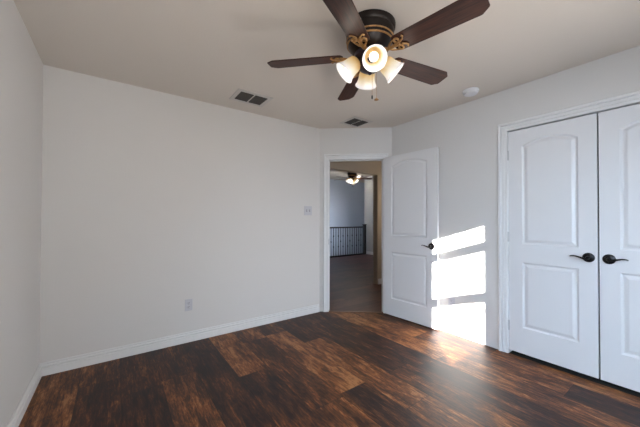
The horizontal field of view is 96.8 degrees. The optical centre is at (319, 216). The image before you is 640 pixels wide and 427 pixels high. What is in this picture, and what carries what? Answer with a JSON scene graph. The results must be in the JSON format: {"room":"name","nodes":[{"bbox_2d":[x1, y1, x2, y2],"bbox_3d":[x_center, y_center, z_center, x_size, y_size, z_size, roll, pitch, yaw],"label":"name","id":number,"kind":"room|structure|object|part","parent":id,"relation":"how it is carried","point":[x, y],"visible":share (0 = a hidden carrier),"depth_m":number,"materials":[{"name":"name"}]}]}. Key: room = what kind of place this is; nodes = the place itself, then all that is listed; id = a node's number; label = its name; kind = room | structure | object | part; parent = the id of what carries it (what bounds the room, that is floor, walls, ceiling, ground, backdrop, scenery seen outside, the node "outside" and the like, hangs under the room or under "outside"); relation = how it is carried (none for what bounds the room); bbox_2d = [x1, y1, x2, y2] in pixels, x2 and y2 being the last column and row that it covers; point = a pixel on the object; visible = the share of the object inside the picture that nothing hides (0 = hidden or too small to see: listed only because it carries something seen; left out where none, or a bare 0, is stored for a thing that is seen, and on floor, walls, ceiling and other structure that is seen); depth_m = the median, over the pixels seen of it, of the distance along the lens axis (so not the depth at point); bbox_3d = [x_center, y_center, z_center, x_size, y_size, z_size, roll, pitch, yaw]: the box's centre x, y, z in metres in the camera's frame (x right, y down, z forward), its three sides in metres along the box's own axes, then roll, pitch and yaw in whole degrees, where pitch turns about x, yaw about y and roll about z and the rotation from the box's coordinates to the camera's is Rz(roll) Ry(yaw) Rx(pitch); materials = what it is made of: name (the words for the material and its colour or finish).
{"room":"empty bedroom","nodes":[
{"label":"empty bedroom","id":0,"kind":"room"},
{"bbox_2d":[0,0,42,426],"bbox_3d":[-1.094,0.011,0.615,0.120,2.440,4.119,1,-1,-36],"label":"wall","id":1,"kind":"structure","parent":0,"point":[21,65],"depth_m":1.69,"materials":[{"name":"white paint"}]},
{"bbox_2d":[7,363,41,426],"bbox_3d":[-1.042,1.181,0.642,0.016,0.100,3.879,1,-1,-36],"label":"baseboard","id":2,"kind":"structure","parent":1,"relation":"attached to","point":[20,410],"depth_m":1.82,"materials":[{"name":"white wood"}]},
{"bbox_2d":[40,65,319,362],"bbox_3d":[-1.109,0.037,3.071,2.732,2.440,0.120,1,-1,-36],"label":"wall","id":3,"kind":"structure","parent":0,"point":[153,201],"depth_m":2.71,"materials":[{"name":"white paint"}]},
{"bbox_2d":[40,304,318,375],"bbox_3d":[-1.093,1.206,2.988,2.680,0.100,0.016,1,-1,-36],"label":"baseboard","id":4,"kind":"structure","parent":3,"relation":"attached to","point":[78,361],"depth_m":2.69,"materials":[{"name":"white wood"}]},
{"bbox_2d":[185,299,192,310],"bbox_3d":[-1.311,0.886,2.837,0.070,0.115,0.010,1,-1,-36],"label":"wall outlet","id":5,"kind":"object","parent":3,"relation":"attached to","point":[188,302],"visible":1,"depth_m":2.83,"materials":[{"name":"grey plastic"}]},
{"bbox_2d":[304,206,311,214],"bbox_3d":[-0.152,-0.072,3.679,0.116,0.117,0.016,1,-1,-36],"label":"light switch","id":6,"kind":"object","parent":3,"relation":"attached to","point":[307,209],"visible":1,"depth_m":3.68,"materials":[{"name":"grey plastic"}]},
{"bbox_2d":[14,0,639,128],"bbox_3d":[0.341,-1.245,1.664,3.655,0.100,4.119,1,-1,-36],"label":"ceiling","id":7,"kind":"structure","parent":0,"point":[200,50],"depth_m":1.98,"materials":[{"name":"beige paint"}]},
{"bbox_2d":[229,88,272,106],"bbox_3d":[-0.691,-1.179,2.849,0.356,0.010,0.280,1,-1,-36],"label":"ceiling vent","id":8,"kind":"object","parent":7,"relation":"in","point":[244,96],"visible":1,"depth_m":2.84,"materials":[{"name":"white metal"}]},
{"bbox_2d":[340,116,372,127],"bbox_3d":[0.452,-1.169,3.542,0.306,0.010,0.280,1,-1,-36],"label":"ceiling vent","id":9,"kind":"object","parent":7,"relation":"in","point":[355,121],"visible":1,"depth_m":3.54,"materials":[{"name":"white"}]},
{"bbox_2d":[267,0,489,100],"bbox_3d":[0.350,-0.961,1.781,1.262,0.466,1.263,1,-1,-36],"label":"ceiling fan","id":10,"kind":"object","parent":7,"relation":"hanging from","point":[369,33],"visible":1,"depth_m":1.66,"materials":[{"name":"brown wood"}]},
{"bbox_3d":[-0.095,-1.006,1.851,0.492,0.006,0.144,0,11,9],"label":"blade","id":11,"kind":"part","parent":10,"relation":"part of","materials":[{"name":"brown wood"}]},
{"bbox_3d":[0.126,-1.010,1.418,0.144,0.006,0.492,13,5,27],"label":"blade","id":12,"kind":"part","parent":10,"relation":"part of","materials":[{"name":"brown wood"}]},
{"bbox_3d":[0.192,-0.936,1.786,0.112,0.144,0.144,-42,-1,0],"label":"lamp shade","id":13,"kind":"part","parent":10,"relation":"part of","materials":[{"name":"white glass"}]},
{"bbox_3d":[0.249,-1.001,2.195,0.144,0.006,0.492,-12,1,-9],"label":"blade","id":14,"kind":"part","parent":10,"relation":"part of","materials":[{"name":"brown wood"}]},
{"bbox_3d":[0.314,-0.935,1.907,0.144,0.144,0.112,0,-43,0],"label":"lamp shade","id":15,"kind":"part","parent":10,"relation":"part of","materials":[{"name":"white glass"}]},
{"bbox_3d":[0.313,-0.939,1.666,0.054,0.054,0.087,0,41,0],"label":"bulb","id":16,"kind":"part","parent":10,"relation":"part of","materials":[{"name":"white glass"}]},
{"bbox_3d":[0.313,-0.937,1.664,0.144,0.144,0.112,0,41,0],"label":"lamp shade","id":17,"kind":"part","parent":10,"relation":"part of","materials":[{"name":"white glass"}]},
{"bbox_3d":[0.435,-0.936,1.785,0.112,0.144,0.144,42,0,1],"label":"lamp shade","id":18,"kind":"part","parent":10,"relation":"part of","materials":[{"name":"white glass"}]},
{"bbox_3d":[0.683,-1.003,1.974,0.492,0.006,0.144,0,-13,-27],"label":"blade","id":19,"kind":"part","parent":10,"relation":"part of","materials":[{"name":"brown wood"}]},
{"bbox_3d":[0.607,-1.008,1.494,0.492,0.006,0.144,-1,-13,45],"label":"blade","id":20,"kind":"part","parent":10,"relation":"part of","materials":[{"name":"brown wood"}]},
{"bbox_2d":[462,87,478,96],"bbox_3d":[1.416,-1.161,2.668,0.140,0.042,0.140,1,-1,-36],"label":"smoke detector","id":21,"kind":"object","parent":7,"relation":"attached to","point":[472,91],"visible":1,"depth_m":2.63,"materials":[{"name":"white plastic"}]},
{"bbox_2d":[19,254,639,426],"bbox_3d":[0.894,1.353,4.537,7.957,0.150,8.170,1,-1,-36],"label":"floor","id":22,"kind":"structure","parent":0,"point":[319,369],"depth_m":2.12,"materials":[{"name":"brown wood"}]},
{"bbox_2d":[330,224,366,257],"bbox_3d":[0.684,0.802,9.368,2.280,1.055,0.110,1,-1,-36],"label":"stair railing","id":23,"kind":"object","parent":22,"relation":"on","point":[364,225],"visible":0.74,"depth_m":9.65,"materials":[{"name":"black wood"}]},
{"bbox_3d":[0.685,0.372,9.373,2.170,0.045,0.067,1,-1,-36],"label":"handrail","id":24,"kind":"part","parent":23,"relation":"part of","materials":[{"name":"brown wood"}]},
{"bbox_3d":[1.564,0.810,10.003,0.110,1.055,0.110,1,-1,-36],"label":"newel post","id":25,"kind":"part","parent":23,"relation":"part of","materials":[{"name":"brown wood"}]},
{"bbox_2d":[329,311,382,312],"bbox_3d":[0.472,1.266,3.759,0.715,0.004,0.043,0,-1,4],"label":"threshold","id":26,"kind":"object","parent":22,"relation":"on","point":[329,311],"visible":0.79,"depth_m":3.77,"materials":[{"name":"brown wood"}]},
{"bbox_2d":[330,179,363,255],"bbox_3d":[-0.899,1.261,9.837,8.320,5.540,0.120,1,-1,-36],"label":"wall","id":27,"kind":"structure","parent":0,"point":[346,201],"depth_m":11.17,"materials":[{"name":"grey paint"}]},
{"bbox_2d":[330,170,372,182],"bbox_3d":[0.500,-1.476,8.023,8.420,0.100,4.740,1,-1,-36],"label":"ceiling","id":28,"kind":"structure","parent":0,"point":[333,173],"depth_m":9.81,"materials":[{"name":"beige paint"}]},
{"bbox_2d":[336,172,371,186],"bbox_3d":[1.072,-1.179,9.192,1.262,0.466,1.263,0,-1,-12],"label":"ceiling fan","id":29,"kind":"object","parent":28,"relation":"hanging from","point":[353,177],"visible":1,"depth_m":9.12,"materials":[{"name":"brown wood"}]},
{"bbox_2d":[319,127,391,311],"bbox_3d":[0.473,0.049,3.819,0.955,2.440,0.120,0,-1,4],"label":"wall","id":30,"kind":"structure","parent":0,"point":[332,140],"depth_m":3.78,"materials":[{"name":"white paint"}]},
{"bbox_2d":[323,153,387,311],"bbox_3d":[0.474,0.223,3.806,0.845,2.092,0.142,0,-1,4],"label":"door frame","id":31,"kind":"structure","parent":30,"relation":"attached to","point":[327,157],"depth_m":3.77,"materials":[{"name":"white wood"}]},
{"bbox_2d":[383,147,438,329],"bbox_3d":[1.062,0.243,3.425,0.094,2.015,0.758,1,-1,-36],"label":"door","id":32,"kind":"structure","parent":30,"relation":"in","point":[410,180],"depth_m":3.38,"materials":[{"name":"white wood"}]},
{"bbox_3d":[1.231,0.337,3.165,0.046,0.073,0.073,1,-1,-39],"label":"handle","id":33,"kind":"part","parent":32,"relation":"part of","materials":[{"name":"brown metal"}]},
{"bbox_2d":[330,161,381,283],"bbox_3d":[1.183,-0.081,5.512,6.370,2.740,0.110,1,-1,-36],"label":"wall","id":34,"kind":"structure","parent":0,"point":[374,168],"depth_m":5.39,"materials":[{"name":"beige paint"}]},
{"bbox_2d":[364,176,372,251],"bbox_3d":[2.663,0.032,8.800,0.120,2.890,3.490,1,-1,-36],"label":"wall","id":35,"kind":"structure","parent":0,"point":[368,183],"depth_m":10.00,"materials":[{"name":"grey paint"}]},
{"bbox_2d":[392,45,639,348],"bbox_3d":[1.986,0.037,2.388,0.120,2.440,3.387,1,-1,-36],"label":"wall","id":36,"kind":"structure","parent":0,"point":[465,135],"depth_m":2.84,"materials":[{"name":"white paint"}]},
{"bbox_2d":[448,296,454,308],"bbox_3d":[1.415,0.928,3.055,0.010,0.115,0.070,1,-1,-36],"label":"wall outlet","id":37,"kind":"object","parent":36,"relation":"attached to","point":[451,300],"visible":1,"depth_m":3.05,"materials":[{"name":"grey plastic"}]},
{"bbox_2d":[507,113,599,378],"bbox_3d":[1.909,0.222,2.381,0.087,2.001,0.606,1,-1,-36],"label":"door","id":38,"kind":"structure","parent":36,"relation":"in","point":[553,234],"depth_m":2.34,"materials":[{"name":"white wood"}]},
{"bbox_3d":[2.044,0.317,2.168,0.046,0.073,0.073,1,-1,-36],"label":"handle","id":39,"kind":"part","parent":38,"relation":"part of","materials":[{"name":"brown metal"}]},
{"bbox_2d":[498,90,639,352],"bbox_3d":[2.132,0.193,2.164,0.142,2.123,1.364,1,-1,-36],"label":"door frame","id":40,"kind":"structure","parent":36,"relation":"attached to","point":[632,97],"depth_m":2.63,"materials":[{"name":"white wood"}]},
{"bbox_2d":[598,104,639,391],"bbox_3d":[2.269,0.217,1.882,0.087,2.001,0.606,1,-1,-36],"label":"door","id":41,"kind":"structure","parent":36,"relation":"in","point":[618,129],"depth_m":2.05,"materials":[{"name":"white wood"}]},
{"bbox_3d":[2.110,0.317,2.077,0.046,0.073,0.073,1,-1,-36],"label":"handle","id":42,"kind":"part","parent":41,"relation":"part of","materials":[{"name":"black metal"}]},
{"bbox_3d":[2.124,0.317,2.025,0.021,0.032,0.105,1,-1,-36],"label":"lever","id":43,"kind":"part","parent":41,"relation":"part of","materials":[{"name":"black metal"}]},
{"bbox_2d":[598,135,599,341],"bbox_3d":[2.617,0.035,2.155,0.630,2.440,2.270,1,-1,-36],"label":"door gap","id":44,"kind":"structure","parent":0,"point":[598,135],"depth_m":2.63,"materials":[{"name":"black"}]}
]}

